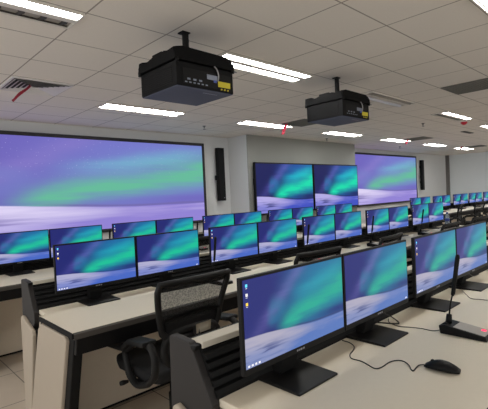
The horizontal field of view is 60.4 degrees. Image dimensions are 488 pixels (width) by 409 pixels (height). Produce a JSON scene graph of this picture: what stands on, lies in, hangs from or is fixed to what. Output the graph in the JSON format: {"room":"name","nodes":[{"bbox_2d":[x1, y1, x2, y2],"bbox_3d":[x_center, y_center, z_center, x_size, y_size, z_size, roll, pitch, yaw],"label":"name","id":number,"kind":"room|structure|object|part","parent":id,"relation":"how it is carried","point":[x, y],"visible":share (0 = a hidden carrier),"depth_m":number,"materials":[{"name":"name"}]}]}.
{"room":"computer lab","nodes":[
{"label":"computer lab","id":0,"kind":"room"},
{"bbox_2d":[0,120,446,247],"bbox_3d":[1.339,-0.216,10.503,19.250,2.595,0.100,-4,2,-44],"label":"wall","id":1,"kind":"structure","parent":0,"point":[434,165],"depth_m":8.54,"materials":[{"name":"paint"}]},
{"bbox_2d":[0,130,206,232],"bbox_3d":[-2.612,-0.306,6.624,5.070,1.565,0.060,-4,2,-44],"label":"projection screen","id":2,"kind":"object","parent":1,"relation":"attached to","point":[48,181],"visible":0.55,"depth_m":6.77,"materials":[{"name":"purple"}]},
{"bbox_2d":[215,148,225,200],"bbox_3d":[-0.504,-0.615,8.595,0.215,1.080,0.128,-4,2,-44],"label":"speaker","id":3,"kind":"object","parent":1,"relation":"attached to","point":[219,152],"visible":1,"depth_m":8.55},
{"bbox_2d":[218,149,225,199],"bbox_3d":[-0.448,-0.617,8.569,0.144,1.040,0.005,-4,2,-44],"label":"grille","id":4,"kind":"object","parent":3,"relation":"attached to","point":[221,165],"depth_m":8.56,"materials":[{"name":"black plastic"}]},
{"bbox_2d":[355,152,417,206],"bbox_3d":[4.338,-0.795,13.265,5.060,1.600,0.060,-4,2,-44],"label":"projection screen","id":5,"kind":"object","parent":1,"relation":"attached to","point":[383,179],"visible":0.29,"depth_m":13.41,"materials":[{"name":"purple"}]},
{"bbox_2d":[419,160,424,189],"bbox_3d":[6.451,-1.067,15.241,0.215,1.080,0.128,-4,2,-44],"label":"speaker","id":6,"kind":"object","parent":1,"relation":"attached to","point":[422,179],"visible":1,"depth_m":15.19},
{"bbox_2d":[422,161,424,188],"bbox_3d":[6.507,-1.069,15.214,0.144,1.040,0.005,-4,2,-44],"label":"grille","id":7,"kind":"object","parent":6,"relation":"attached to","point":[423,179],"depth_m":15.20,"materials":[{"name":"black plastic"}]},
{"bbox_2d":[445,155,450,201],"bbox_3d":[8.257,-0.681,16.961,0.100,2.595,0.120,-4,2,-44],"label":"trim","id":8,"kind":"structure","parent":1,"relation":"attached to","point":[446,156],"depth_m":16.91,"materials":[{"name":"metal"}]},
{"bbox_2d":[0,0,487,155],"bbox_3d":[4.770,-1.637,6.811,19.250,0.100,10.220,-4,2,-44],"label":"ceiling","id":9,"kind":"structure","parent":0,"point":[410,50],"depth_m":3.81,"materials":[{"name":"tile"}]},
{"bbox_2d":[0,76,73,95],"bbox_3d":[-2.141,-1.203,4.312,0.570,0.020,0.530,-4,2,-44],"label":"ceiling vent","id":10,"kind":"object","parent":9,"relation":"in","point":[14,83],"visible":1,"depth_m":4.28,"materials":[{"name":"white metal"}]},
{"bbox_2d":[12,84,30,101],"bbox_3d":[-2.218,-1.109,4.182,0.172,0.162,0.098,-3,1,-16],"label":"ribbon","id":11,"kind":"object","parent":10,"relation":"hanging from","point":[29,86],"visible":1,"depth_m":4.18,"materials":[{"name":"fabric"}]},
{"bbox_2d":[0,0,84,28],"bbox_3d":[-1.541,-1.187,2.380,1.190,0.018,0.275,-4,2,-44],"label":"recessed light","id":12,"kind":"object","parent":9,"relation":"in","point":[33,10],"visible":1,"depth_m":2.63,"materials":[{"name":"white plastic"}]},
{"bbox_2d":[97,102,185,116],"bbox_3d":[-1.351,-1.271,5.652,1.190,0.018,0.275,-4,2,-44],"label":"recessed light","id":13,"kind":"object","parent":9,"relation":"in","point":[113,106],"visible":1,"depth_m":5.59,"materials":[{"name":"white plastic"}]},
{"bbox_2d":[138,30,236,105],"bbox_3d":[-0.426,-1.029,3.096,0.542,0.469,0.508,-4,2,-44],"label":"ceiling projector","id":14,"kind":"object","parent":9,"relation":"hanging from","point":[183,74],"visible":1,"depth_m":2.94,"materials":[{"name":"black plastic"}]},
{"bbox_2d":[144,65,171,92],"bbox_3d":[-0.601,-0.868,2.921,0.005,0.110,0.350,-4,2,-44],"label":"grille","id":15,"kind":"object","parent":14,"relation":"attached to","point":[156,80],"depth_m":2.91,"materials":[{"name":"black plastic"}]},
{"bbox_3d":[-0.441,-1.257,3.082,0.070,0.010,0.064,-4,2,-44],"label":"ceiling plate","id":16,"kind":"part","parent":14,"relation":"part of","materials":[{"name":"metal"}]},
{"bbox_3d":[-0.253,-0.874,2.938,0.425,0.106,0.010,-4,2,-44],"label":"connector panel","id":17,"kind":"part","parent":14,"relation":"part of","materials":[{"name":"plastic"}]},
{"bbox_2d":[235,120,293,128],"bbox_3d":[0.382,-1.388,7.309,1.190,0.018,0.275,-4,2,-44],"label":"recessed light","id":18,"kind":"object","parent":9,"relation":"in","point":[245,122],"visible":0.8,"depth_m":7.21,"materials":[{"name":"white plastic"}]},
{"bbox_2d":[219,52,312,81],"bbox_3d":[0.192,-1.304,4.036,1.190,0.018,0.275,-4,2,-44],"label":"recessed light","id":19,"kind":"object","parent":9,"relation":"in","point":[240,62],"visible":0.76,"depth_m":4.02,"materials":[{"name":"white plastic"}]},
{"bbox_2d":[281,119,313,126],"bbox_3d":[1.029,-1.421,7.315,0.570,0.013,0.530,-4,2,-44],"label":"ceiling vent","id":20,"kind":"object","parent":9,"relation":"in","point":[303,122],"visible":0.66,"depth_m":7.31,"materials":[{"name":"metal"}]},
{"bbox_2d":[281,124,287,134],"bbox_3d":[0.697,-1.295,7.203,0.080,0.196,0.128,-2,2,38],"label":"ribbon","id":21,"kind":"object","parent":20,"relation":"hanging from","point":[285,125],"visible":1,"depth_m":7.20,"materials":[{"name":"fabric"}]},
{"bbox_2d":[305,77,371,125],"bbox_3d":[1.005,-1.127,4.518,0.542,0.469,0.508,-4,2,-44],"label":"ceiling projector","id":22,"kind":"object","parent":9,"relation":"hanging from","point":[342,107],"visible":1,"depth_m":4.36,"materials":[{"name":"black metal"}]},
{"bbox_2d":[310,103,338,118],"bbox_3d":[0.830,-0.966,4.344,0.005,0.110,0.350,-4,2,-44],"label":"grille","id":23,"kind":"object","parent":22,"relation":"attached to","point":[325,110],"depth_m":4.34,"materials":[{"name":"black plastic"}]},
{"bbox_3d":[1.178,-0.973,4.361,0.425,0.106,0.010,-4,2,-44],"label":"connector panel","id":24,"kind":"part","parent":22,"relation":"part of","materials":[{"name":"plastic"}]},
{"bbox_2d":[321,131,362,136],"bbox_3d":[2.115,-1.506,8.965,1.190,0.018,0.275,-4,2,-44],"label":"recessed light","id":25,"kind":"object","parent":9,"relation":"in","point":[327,132],"visible":1,"depth_m":8.91,"materials":[{"name":"white"}]},
{"bbox_2d":[361,91,414,106],"bbox_3d":[1.925,-1.419,5.692,1.190,0.042,0.275,-4,2,-44],"label":"ceiling light","id":26,"kind":"object","parent":9,"relation":"attached to","point":[373,96],"visible":0.81,"depth_m":5.66,"materials":[{"name":"white plastic"}]},
{"bbox_2d":[379,138,410,142],"bbox_3d":[3.848,-1.623,10.621,1.190,0.018,0.275,-4,2,-44],"label":"recessed light","id":27,"kind":"object","parent":9,"relation":"in","point":[385,139],"visible":0.92,"depth_m":10.53,"materials":[{"name":"white"}]},
{"bbox_2d":[402,136,431,140],"bbox_3d":[4.357,-1.647,10.522,0.570,0.013,0.530,-4,2,-44],"label":"ceiling vent","id":28,"kind":"object","parent":9,"relation":"in","point":[423,137],"visible":0.99,"depth_m":10.49,"materials":[{"name":"metal"}]},
{"bbox_2d":[421,143,447,146],"bbox_3d":[5.581,-1.741,12.277,1.190,0.018,0.275,-4,2,-44],"label":"recessed light","id":29,"kind":"object","parent":9,"relation":"in","point":[427,144],"visible":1,"depth_m":12.23,"materials":[{"name":"white"}]},
{"bbox_2d":[431,111,472,120],"bbox_3d":[3.658,-1.539,7.348,1.190,0.018,0.275,-4,2,-44],"label":"recessed light","id":30,"kind":"object","parent":9,"relation":"in","point":[447,115],"visible":1,"depth_m":7.30,"materials":[{"name":"white plastic"}]},
{"bbox_2d":[453,147,473,149],"bbox_3d":[7.314,-1.859,13.933,1.190,0.018,0.275,-4,2,-44],"label":"recessed light","id":31,"kind":"object","parent":9,"relation":"in","point":[463,148],"visible":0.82,"depth_m":13.91,"materials":[{"name":"white"}]},
{"bbox_2d":[441,78,487,94],"bbox_3d":[2.818,-1.454,5.190,0.570,0.013,0.530,-4,2,-44],"label":"ceiling vent","id":32,"kind":"object","parent":9,"relation":"in","point":[482,84],"visible":1,"depth_m":5.18,"materials":[{"name":"grey metal"}]},
{"bbox_2d":[465,145,484,147],"bbox_3d":[7.390,-1.853,13.420,0.570,0.013,0.530,-4,2,-44],"label":"ceiling vent","id":33,"kind":"object","parent":9,"relation":"in","point":[476,145],"visible":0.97,"depth_m":13.36,"materials":[{"name":"metal"}]},
{"bbox_2d":[471,0,487,13],"bbox_3d":[1.552,-1.334,2.611,1.190,0.018,0.275,-4,2,-44],"label":"recessed light","id":34,"kind":"object","parent":9,"relation":"in","point":[482,4],"visible":1,"depth_m":2.80,"materials":[{"name":"white"}]},
{"bbox_2d":[0,228,487,408],"bbox_3d":[4.894,1.054,6.873,19.250,0.100,10.220,-4,2,-44],"label":"floor","id":35,"kind":"structure","parent":0,"point":[12,387],"depth_m":3.04,"materials":[{"name":"tile"}]},
{"bbox_2d":[108,268,237,408],"bbox_3d":[-0.419,0.861,2.401,0.661,0.976,0.666,-4,2,-44],"label":"office chair","id":36,"kind":"object","parent":35,"relation":"on","point":[191,306],"visible":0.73,"depth_m":2.19,"materials":[{"name":"plastic"}]},
{"bbox_3d":[-0.635,0.944,2.229,0.046,0.028,0.028,-4,2,-44],"label":"tilt lever","id":37,"kind":"part","parent":36,"relation":"part of","materials":[{"name":"plastic"}]},
{"bbox_3d":[-0.528,0.809,2.132,0.042,0.269,0.331,-4,2,-44],"label":"armrest","id":38,"kind":"part","parent":36,"relation":"part of","materials":[{"name":"plastic"}]},
{"bbox_3d":[-0.439,0.885,2.442,0.499,0.060,0.475,-4,2,-44],"label":"seat","id":39,"kind":"part","parent":36,"relation":"part of","materials":[{"name":"fabric"}]},
{"bbox_3d":[-0.274,0.631,2.252,0.375,0.116,0.038,-4,2,-44],"label":"lumbar panel","id":40,"kind":"part","parent":36,"relation":"part of","materials":[{"name":"fabric"}]},
{"bbox_3d":[-0.260,0.540,2.230,0.493,0.340,0.113,-4,2,-44],"label":"frame","id":41,"kind":"part","parent":36,"relation":"part of","materials":[{"name":"plastic"}]},
{"bbox_3d":[-0.131,0.782,2.511,0.042,0.269,0.331,-4,2,-44],"label":"armrest","id":42,"kind":"part","parent":36,"relation":"part of","materials":[{"name":"plastic"}]},
{"bbox_2d":[0,224,365,356],"bbox_3d":[-0.022,0.798,5.688,6.204,0.917,0.861,-4,2,-44],"label":"desk","id":43,"kind":"object","parent":35,"relation":"on","point":[11,312],"visible":0.02,"depth_m":3.89,"materials":[{"name":"laminate"}]},
{"bbox_3d":[-0.158,0.892,5.837,6.100,0.695,0.025,-4,2,-44],"label":"modesty panel","id":44,"kind":"part","parent":43,"relation":"part of","materials":[{"name":"laminate"}]},
{"bbox_2d":[0,229,49,276],"bbox_3d":[-2.085,0.447,3.886,0.535,0.390,0.182,-4,2,-44],"label":"monitor","id":45,"kind":"object","parent":43,"relation":"on","point":[16,248],"visible":1,"depth_m":3.90,"materials":[{"name":"glass"}]},
{"bbox_2d":[49,225,102,259],"bbox_3d":[-1.695,0.420,4.259,0.535,0.390,0.182,-4,2,-44],"label":"monitor","id":46,"kind":"object","parent":43,"relation":"on","point":[93,232],"visible":0.38,"depth_m":4.22,"materials":[{"name":"blue glass"}]},
{"bbox_2d":[112,220,155,237],"bbox_3d":[-1.224,0.389,4.708,0.535,0.390,0.182,-4,2,-44],"label":"monitor","id":47,"kind":"object","parent":43,"relation":"on","point":[127,229],"visible":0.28,"depth_m":4.68,"materials":[{"name":"blue glass"}]},
{"bbox_2d":[156,217,193,232],"bbox_3d":[-0.834,0.362,5.081,0.535,0.390,0.182,-4,2,-44],"label":"monitor","id":48,"kind":"object","parent":43,"relation":"on","point":[175,224],"visible":0.34,"depth_m":5.05,"materials":[{"name":"blue glass"}]},
{"bbox_2d":[0,224,365,286],"bbox_3d":[0.033,0.518,5.602,6.172,0.026,0.620,-4,2,-44],"label":"countertop","id":49,"kind":"structure","parent":43,"relation":"on","point":[5,280],"depth_m":3.72,"materials":[{"name":"laminate"}]},
{"bbox_2d":[202,213,233,235],"bbox_3d":[-0.336,0.328,5.557,0.535,0.390,0.182,-4,2,-44],"label":"monitor","id":50,"kind":"object","parent":43,"relation":"on","point":[208,221],"visible":0.39,"depth_m":5.51,"materials":[{"name":"blue glass"}]},
{"bbox_2d":[234,211,261,224],"bbox_3d":[0.054,0.302,5.930,0.535,0.390,0.182,-4,2,-44],"label":"monitor","id":51,"kind":"object","parent":43,"relation":"on","point":[245,217],"visible":0.34,"depth_m":5.90,"materials":[{"name":"blue glass"}]},
{"bbox_2d":[268,208,291,220],"bbox_3d":[0.553,0.268,6.407,0.535,0.390,0.182,-4,2,-44],"label":"monitor","id":52,"kind":"object","parent":43,"relation":"on","point":[279,214],"visible":0.38,"depth_m":6.37,"materials":[{"name":"blue glass"}]},
{"bbox_2d":[292,207,312,231],"bbox_3d":[0.943,0.241,6.779,0.535,0.390,0.182,-4,2,-44],"label":"monitor","id":53,"kind":"object","parent":43,"relation":"on","point":[298,213],"visible":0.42,"depth_m":6.73,"materials":[{"name":"blue glass"}]},
{"bbox_2d":[316,205,334,214],"bbox_3d":[1.409,0.210,7.224,0.535,0.390,0.182,-4,2,-44],"label":"monitor","id":54,"kind":"object","parent":43,"relation":"on","point":[326,209],"visible":0.34,"depth_m":7.19,"materials":[{"name":"glass"}]},
{"bbox_2d":[335,203,351,212],"bbox_3d":[1.798,0.183,7.597,0.535,0.390,0.182,-4,2,-44],"label":"monitor","id":55,"kind":"object","parent":43,"relation":"on","point":[339,208],"visible":0.32,"depth_m":7.57,"materials":[{"name":"glass"}]},
{"bbox_2d":[198,236,208,252],"bbox_3d":[-0.640,0.824,4.478,0.666,0.976,0.661,-1,2,42],"label":"desk","id":56,"kind":"object","parent":35,"relation":"on","point":[204,240],"visible":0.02,"depth_m":4.35,"materials":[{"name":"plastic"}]},
{"bbox_3d":[-0.470,0.501,4.320,0.113,0.340,0.493,-1,2,42],"label":"frame","id":57,"kind":"part","parent":56,"relation":"part of","materials":[{"name":"plastic"}]},
{"bbox_2d":[21,219,487,408],"bbox_3d":[1.149,0.771,4.512,6.274,0.917,0.861,-4,2,-44],"label":"desk","id":58,"kind":"object","parent":35,"relation":"on","point":[69,363],"visible":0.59,"depth_m":2.56,"materials":[{"name":"laminate"}]},
{"bbox_3d":[-1.304,1.032,2.568,0.024,0.685,0.225,-4,2,-44],"label":"leg","id":59,"kind":"part","parent":58,"relation":"part of","materials":[{"name":"laminate"}]},
{"bbox_3d":[-1.289,1.036,2.596,0.040,0.698,0.209,-4,2,-44],"label":"leg","id":60,"kind":"part","parent":58,"relation":"part of","materials":[{"name":"laminate"}]},
{"bbox_3d":[-1.095,1.018,2.349,0.024,0.705,0.666,-4,2,-44],"label":"leg","id":61,"kind":"part","parent":58,"relation":"part of","materials":[{"name":"laminate"}]},
{"bbox_3d":[-1.049,1.020,2.345,0.050,0.720,0.725,-4,2,-44],"label":"leg","id":62,"kind":"part","parent":58,"relation":"part of","materials":[{"name":"laminate"}]},
{"bbox_2d":[53,236,136,305],"bbox_3d":[-0.939,0.422,2.685,0.535,0.390,0.182,-4,2,-44],"label":"monitor","id":63,"kind":"object","parent":58,"relation":"on","point":[89,265],"visible":1,"depth_m":2.66,"materials":[{"name":"glass"}]},
{"bbox_2d":[135,229,199,286],"bbox_3d":[-0.549,0.396,3.058,0.535,0.390,0.182,-4,2,-44],"label":"monitor","id":64,"kind":"object","parent":58,"relation":"on","point":[161,254],"visible":0.8,"depth_m":3.03,"materials":[{"name":"black plastic"}]},
{"bbox_2d":[213,237,232,284],"bbox_3d":[-0.186,0.404,3.056,0.100,0.340,0.188,-4,2,-44],"label":"gooseneck microphone","id":65,"kind":"object","parent":58,"relation":"on","point":[215,238],"visible":0.36,"depth_m":3.07,"materials":[{"name":"black plastic"}]},
{"bbox_3d":[1.013,0.865,4.661,6.170,0.695,0.025,-4,2,-44],"label":"modesty panel","id":66,"kind":"part","parent":58,"relation":"part of","materials":[{"name":"laminate"}]},
{"bbox_2d":[208,222,257,273],"bbox_3d":[-0.084,0.364,3.502,0.535,0.390,0.182,-4,2,-44],"label":"monitor","id":67,"kind":"object","parent":58,"relation":"on","point":[239,241],"visible":0.93,"depth_m":3.48,"materials":[{"name":"blue glass"}]},
{"bbox_2d":[39,225,463,333],"bbox_3d":[1.204,0.492,4.426,6.242,0.026,0.620,-4,2,-44],"label":"countertop","id":68,"kind":"structure","parent":58,"relation":"on","point":[75,317],"depth_m":2.51,"materials":[{"name":"laminate"}]},
{"bbox_2d":[257,218,296,263],"bbox_3d":[0.306,0.338,3.875,0.535,0.390,0.182,-4,2,-44],"label":"monitor","id":69,"kind":"object","parent":58,"relation":"on","point":[274,236],"visible":1,"depth_m":3.85,"materials":[{"name":"blue glass"}]},
{"bbox_2d":[306,224,309,251],"bbox_3d":[0.616,0.349,3.822,0.100,0.340,0.188,-4,2,-44],"label":"gooseneck microphone","id":70,"kind":"object","parent":58,"relation":"on","point":[308,229],"visible":0.29,"depth_m":3.84,"materials":[{"name":"black plastic"}]},
{"bbox_2d":[302,214,334,250],"bbox_3d":[0.766,0.306,4.315,0.535,0.390,0.182,-4,2,-44],"label":"monitor","id":71,"kind":"object","parent":58,"relation":"on","point":[322,227],"visible":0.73,"depth_m":4.29,"materials":[{"name":"blue glass"}]},
{"bbox_2d":[334,211,361,247],"bbox_3d":[1.156,0.280,4.688,0.535,0.390,0.182,-4,2,-44],"label":"monitor","id":72,"kind":"object","parent":58,"relation":"on","point":[348,225],"visible":0.98,"depth_m":4.67,"materials":[{"name":"blue glass"}]},
{"bbox_2d":[367,216,378,246],"bbox_3d":[1.454,0.293,4.622,0.100,0.340,0.188,-4,2,-44],"label":"gooseneck microphone","id":73,"kind":"object","parent":58,"relation":"on","point":[370,244],"visible":0.83,"depth_m":4.64,"materials":[{"name":"black plastic"}]},
{"bbox_2d":[365,208,388,241],"bbox_3d":[1.629,0.248,5.139,0.535,0.390,0.182,-4,2,-44],"label":"monitor","id":74,"kind":"object","parent":58,"relation":"on","point":[381,216],"visible":0.83,"depth_m":5.12,"materials":[{"name":"blue glass"}]},
{"bbox_2d":[388,206,407,236],"bbox_3d":[2.019,0.221,5.511,0.535,0.390,0.182,-4,2,-44],"label":"monitor","id":75,"kind":"object","parent":58,"relation":"on","point":[398,216],"visible":0.8,"depth_m":5.49,"materials":[{"name":"blue glass"}]},
{"bbox_2d":[411,203,429,231],"bbox_3d":[2.499,0.189,5.970,0.535,0.390,0.182,-4,2,-44],"label":"monitor","id":76,"kind":"object","parent":58,"relation":"on","point":[416,210],"visible":0.89,"depth_m":5.94,"materials":[{"name":"black plastic"}]},
{"bbox_2d":[417,209,429,234],"bbox_3d":[2.385,0.229,5.513,0.100,0.340,0.188,-4,2,-44],"label":"gooseneck microphone","id":77,"kind":"object","parent":58,"relation":"on","point":[421,232],"visible":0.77,"depth_m":5.53,"materials":[{"name":"black plastic"}]},
{"bbox_2d":[427,202,443,228],"bbox_3d":[2.889,0.162,6.343,0.535,0.390,0.182,-4,2,-44],"label":"monitor","id":78,"kind":"object","parent":58,"relation":"on","point":[436,208],"visible":0.94,"depth_m":6.33,"materials":[{"name":"blue glass"}]},
{"bbox_2d":[445,212,449,223],"bbox_3d":[3.234,0.228,6.675,0.068,0.210,0.069,-4,2,-44],"label":"water bottle","id":79,"kind":"object","parent":58,"relation":"on","point":[447,217],"visible":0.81,"depth_m":6.65,"materials":[{"name":"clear plastic"}]},
{"bbox_2d":[294,246,341,264],"bbox_3d":[0.381,0.807,3.160,0.661,0.976,0.666,-4,2,-40],"label":"office chair","id":80,"kind":"object","parent":35,"relation":"on","point":[303,257],"visible":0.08,"depth_m":2.91,"materials":[{"name":"plastic"}]},
{"bbox_2d":[170,239,487,408],"bbox_3d":[1.344,0.811,2.383,3.614,0.917,0.861,-4,2,-44],"label":"desk","id":81,"kind":"object","parent":35,"relation":"on","point":[205,367],"visible":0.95,"depth_m":1.41,"materials":[{"name":"laminate"}]},
{"bbox_3d":[-0.148,1.007,1.357,0.024,0.685,0.225,-4,2,-44],"label":"leg","id":82,"kind":"part","parent":81,"relation":"part of","materials":[{"name":"laminate"}]},
{"bbox_2d":[237,255,344,396],"bbox_3d":[0.177,0.400,1.436,0.535,0.390,0.182,-4,2,-44],"label":"monitor","id":83,"kind":"object","parent":81,"relation":"on","point":[284,312],"visible":1,"depth_m":1.39,"materials":[{"name":"black plastic"}]},
{"bbox_2d":[219,269,487,408],"bbox_3d":[1.399,0.532,2.297,3.582,0.026,0.620,-4,2,-44],"label":"countertop","id":84,"kind":"structure","parent":81,"relation":"on","point":[357,385],"depth_m":1.44,"materials":[{"name":"laminate"}]},
{"bbox_2d":[339,240,407,346],"bbox_3d":[0.567,0.373,1.809,0.535,0.390,0.182,-4,2,-44],"label":"monitor","id":85,"kind":"object","parent":81,"relation":"on","point":[375,280],"visible":0.97,"depth_m":1.77,"materials":[{"name":"glass"}]},
{"bbox_2d":[377,313,399,323],"bbox_3d":[0.686,0.537,2.004,0.102,0.042,0.089,-2,1,17],"label":"cable","id":86,"kind":"object","parent":81,"relation":"on","point":[383,313],"visible":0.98,"depth_m":1.97,"materials":[{"name":"rubber"}]},
{"bbox_2d":[342,340,460,373],"bbox_3d":[0.518,0.559,1.540,0.170,0.035,0.479,-4,2,-43],"label":"computer mouse","id":87,"kind":"object","parent":81,"relation":"on","point":[438,364],"visible":1,"depth_m":1.44,"materials":[{"name":"black plastic"}]},
{"bbox_3d":[0.470,0.573,1.584,0.144,0.009,0.367,-4,2,-37],"label":"mouse cord","id":88,"kind":"part","parent":87,"relation":"part of","materials":[{"name":"rubber"}]},
{"bbox_2d":[410,228,459,311],"bbox_3d":[1.011,0.343,2.234,0.535,0.390,0.182,-4,2,-44],"label":"monitor","id":89,"kind":"object","parent":81,"relation":"on","point":[433,254],"visible":0.96,"depth_m":2.19,"materials":[{"name":"black plastic"}]},
{"bbox_2d":[388,254,487,341],"bbox_3d":[0.840,0.384,1.861,0.448,0.340,0.114,-1,2,42],"label":"gooseneck microphone","id":90,"kind":"object","parent":81,"relation":"on","point":[449,327],"visible":1,"depth_m":1.78,"materials":[{"name":"black plastic"}]},
{"bbox_3d":[0.753,0.551,1.910,0.067,0.011,0.264,-4,2,-37],"label":"mic cord","id":91,"kind":"part","parent":90,"relation":"part of","materials":[{"name":"rubber"}]},
{"bbox_2d":[445,313,451,322],"bbox_3d":[0.891,0.500,1.830,0.027,0.047,0.027,-3,1,1],"label":"socket","id":92,"kind":"object","parent":90,"relation":"attached to","point":[448,316],"depth_m":1.82,"materials":[{"name":"black plastic"}]},
{"bbox_3d":[0.958,0.523,1.762,0.088,0.017,0.122,-4,2,-44],"label":"key plate","id":93,"kind":"part","parent":90,"relation":"part of","materials":[{"name":"plastic"}]},
{"bbox_2d":[449,221,487,291],"bbox_3d":[1.401,0.317,2.607,0.535,0.390,0.182,-4,2,-44],"label":"monitor","id":94,"kind":"object","parent":81,"relation":"on","point":[471,245],"visible":0.91,"depth_m":2.58,"materials":[{"name":"glass"}]},
{"bbox_2d":[378,232,402,244],"bbox_3d":[1.120,0.757,3.863,0.666,0.976,0.661,-2,2,40],"label":"office chair","id":95,"kind":"object","parent":35,"relation":"on","point":[396,237],"visible":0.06,"depth_m":3.62,"materials":[{"name":"plastic"}]},
{"bbox_2d":[407,221,460,265],"bbox_3d":[2.129,0.689,4.830,0.661,0.976,0.666,-4,2,-44],"label":"office chair","id":96,"kind":"object","parent":35,"relation":"on","point":[446,226],"visible":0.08,"depth_m":4.61,"materials":[{"name":"plastic"}]},
{"bbox_3d":[2.289,0.367,4.659,0.493,0.340,0.113,-4,2,-44],"label":"frame","id":97,"kind":"part","parent":96,"relation":"part of","materials":[{"name":"plastic"}]},
{"bbox_2d":[408,199,487,226],"bbox_3d":[6.029,0.387,11.471,6.444,0.917,0.861,-4,2,-44],"label":"desk","id":98,"kind":"object","parent":35,"relation":"on","point":[469,210],"visible":0.13,"depth_m":10.96,"materials":[{"name":"laminate"}]},
{"bbox_2d":[410,197,420,214],"bbox_3d":[3.927,0.039,9.631,0.535,0.390,0.182,-4,2,-44],"label":"monitor","id":99,"kind":"object","parent":98,"relation":"on","point":[413,201],"visible":0.38,"depth_m":9.59,"materials":[{"name":"glass"}]},
{"bbox_2d":[421,196,429,203],"bbox_3d":[4.317,0.013,10.004,0.535,0.390,0.182,-4,2,-44],"label":"monitor","id":100,"kind":"object","parent":98,"relation":"on","point":[424,200],"visible":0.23,"depth_m":9.98,"materials":[{"name":"glass"}]},
{"bbox_2d":[433,195,441,202],"bbox_3d":[4.830,-0.022,10.494,0.535,0.390,0.182,-4,2,-44],"label":"monitor","id":101,"kind":"object","parent":98,"relation":"on","point":[435,198],"visible":0.37,"depth_m":10.46,"materials":[{"name":"glass"}]},
{"bbox_2d":[442,195,449,209],"bbox_3d":[5.220,-0.049,10.866,0.535,0.390,0.182,-4,2,-44],"label":"monitor","id":102,"kind":"object","parent":98,"relation":"on","point":[445,198],"visible":0.8,"depth_m":10.86,"materials":[{"name":"glass"}]},
{"bbox_2d":[408,204,487,216],"bbox_3d":[6.084,0.108,11.385,6.412,0.026,0.620,-4,2,-44],"label":"countertop","id":103,"kind":"structure","parent":98,"relation":"on","point":[486,205],"depth_m":10.74,"materials":[{"name":"laminate"}]},
{"bbox_3d":[5.893,0.481,11.620,6.340,0.695,0.025,-4,2,-44],"label":"modesty panel","id":104,"kind":"part","parent":98,"relation":"part of","materials":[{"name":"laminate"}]},
{"bbox_2d":[452,194,460,208],"bbox_3d":[5.776,-0.086,11.398,0.535,0.390,0.182,-4,2,-44],"label":"monitor","id":105,"kind":"object","parent":98,"relation":"on","point":[456,197],"visible":0.86,"depth_m":11.34,"materials":[{"name":"black plastic"}]},
{"bbox_2d":[461,193,467,207],"bbox_3d":[6.166,-0.113,11.770,0.535,0.390,0.182,-4,2,-44],"label":"monitor","id":106,"kind":"object","parent":98,"relation":"on","point":[464,197],"visible":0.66,"depth_m":11.75,"materials":[{"name":"glass"}]},
{"bbox_2d":[469,193,475,205],"bbox_3d":[6.642,-0.145,12.226,0.535,0.390,0.182,-4,2,-44],"label":"monitor","id":107,"kind":"object","parent":98,"relation":"on","point":[471,195],"visible":0.86,"depth_m":12.20,"materials":[{"name":"black plastic"}]},
{"bbox_2d":[476,192,481,201],"bbox_3d":[7.032,-0.172,12.598,0.535,0.390,0.182,-4,2,-44],"label":"monitor","id":108,"kind":"object","parent":98,"relation":"on","point":[478,194],"visible":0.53,"depth_m":12.56,"materials":[{"name":"black plastic"}]},
{"bbox_2d":[483,192,487,200],"bbox_3d":[7.545,-0.206,13.088,0.535,0.390,0.182,-4,2,-44],"label":"monitor","id":109,"kind":"object","parent":98,"relation":"on","point":[485,194],"visible":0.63,"depth_m":13.00,"materials":[{"name":"glass"}]},
{"bbox_2d":[442,203,465,224],"bbox_3d":[4.580,0.472,9.353,0.666,0.976,0.661,-2,2,36],"label":"office chair","id":110,"kind":"object","parent":35,"relation":"on","point":[458,217],"visible":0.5,"depth_m":9.15,"materials":[{"name":"plastic"}]},
{"bbox_3d":[4.765,0.149,9.215,0.113,0.340,0.493,-2,2,36],"label":"frame","id":111,"kind":"part","parent":110,"relation":"part of","materials":[{"name":"plastic"}]},
{"bbox_2d":[463,201,486,224],"bbox_3d":[5.418,0.417,10.063,0.661,0.976,0.666,-4,2,-36],"label":"office chair","id":112,"kind":"object","parent":35,"relation":"on","point":[479,206],"visible":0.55,"depth_m":9.85,"materials":[{"name":"plastic"}]},
{"bbox_3d":[5.553,0.098,9.870,0.493,0.340,0.113,-4,2,-36],"label":"frame","id":113,"kind":"part","parent":112,"relation":"part of","materials":[{"name":"plastic"}]},
{"bbox_2d":[470,215,487,238],"bbox_3d":[2.850,0.640,5.520,0.661,0.976,0.666,-4,2,-39],"label":"office chair","id":114,"kind":"object","parent":35,"relation":"on","point":[482,218],"visible":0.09,"depth_m":5.26,"materials":[{"name":"plastic"}]},
{"bbox_3d":[2.995,0.319,5.335,0.493,0.340,0.113,-4,2,-39],"label":"frame","id":115,"kind":"part","parent":114,"relation":"part of","materials":[{"name":"plastic"}]},
{"bbox_2d":[228,134,356,221],"bbox_3d":[1.365,-0.207,10.064,4.020,2.595,0.570,-4,2,-44],"label":"wall","id":116,"kind":"structure","parent":0,"point":[243,150],"depth_m":8.85,"materials":[{"name":"paint"}]},
{"bbox_2d":[253,162,313,215],"bbox_3d":[0.886,-0.356,9.146,1.924,1.090,0.102,-4,2,-44],"label":"wall display","id":117,"kind":"object","parent":116,"relation":"attached to","point":[277,186],"visible":0.87,"depth_m":9.01,"materials":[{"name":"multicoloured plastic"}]},
{"bbox_2d":[312,164,358,209],"bbox_3d":[2.290,-0.452,10.488,1.924,1.090,0.102,-4,2,-44],"label":"wall display","id":118,"kind":"object","parent":116,"relation":"attached to","point":[333,184],"visible":0.98,"depth_m":10.38,"materials":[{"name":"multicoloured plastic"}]},
{"bbox_2d":[449,152,487,201],"bbox_3d":[11.746,-0.760,13.450,0.100,2.595,10.020,-4,2,-44],"label":"wall","id":119,"kind":"structure","parent":0,"point":[468,172],"depth_m":16.43,"materials":[{"name":"paint"}]}
]}

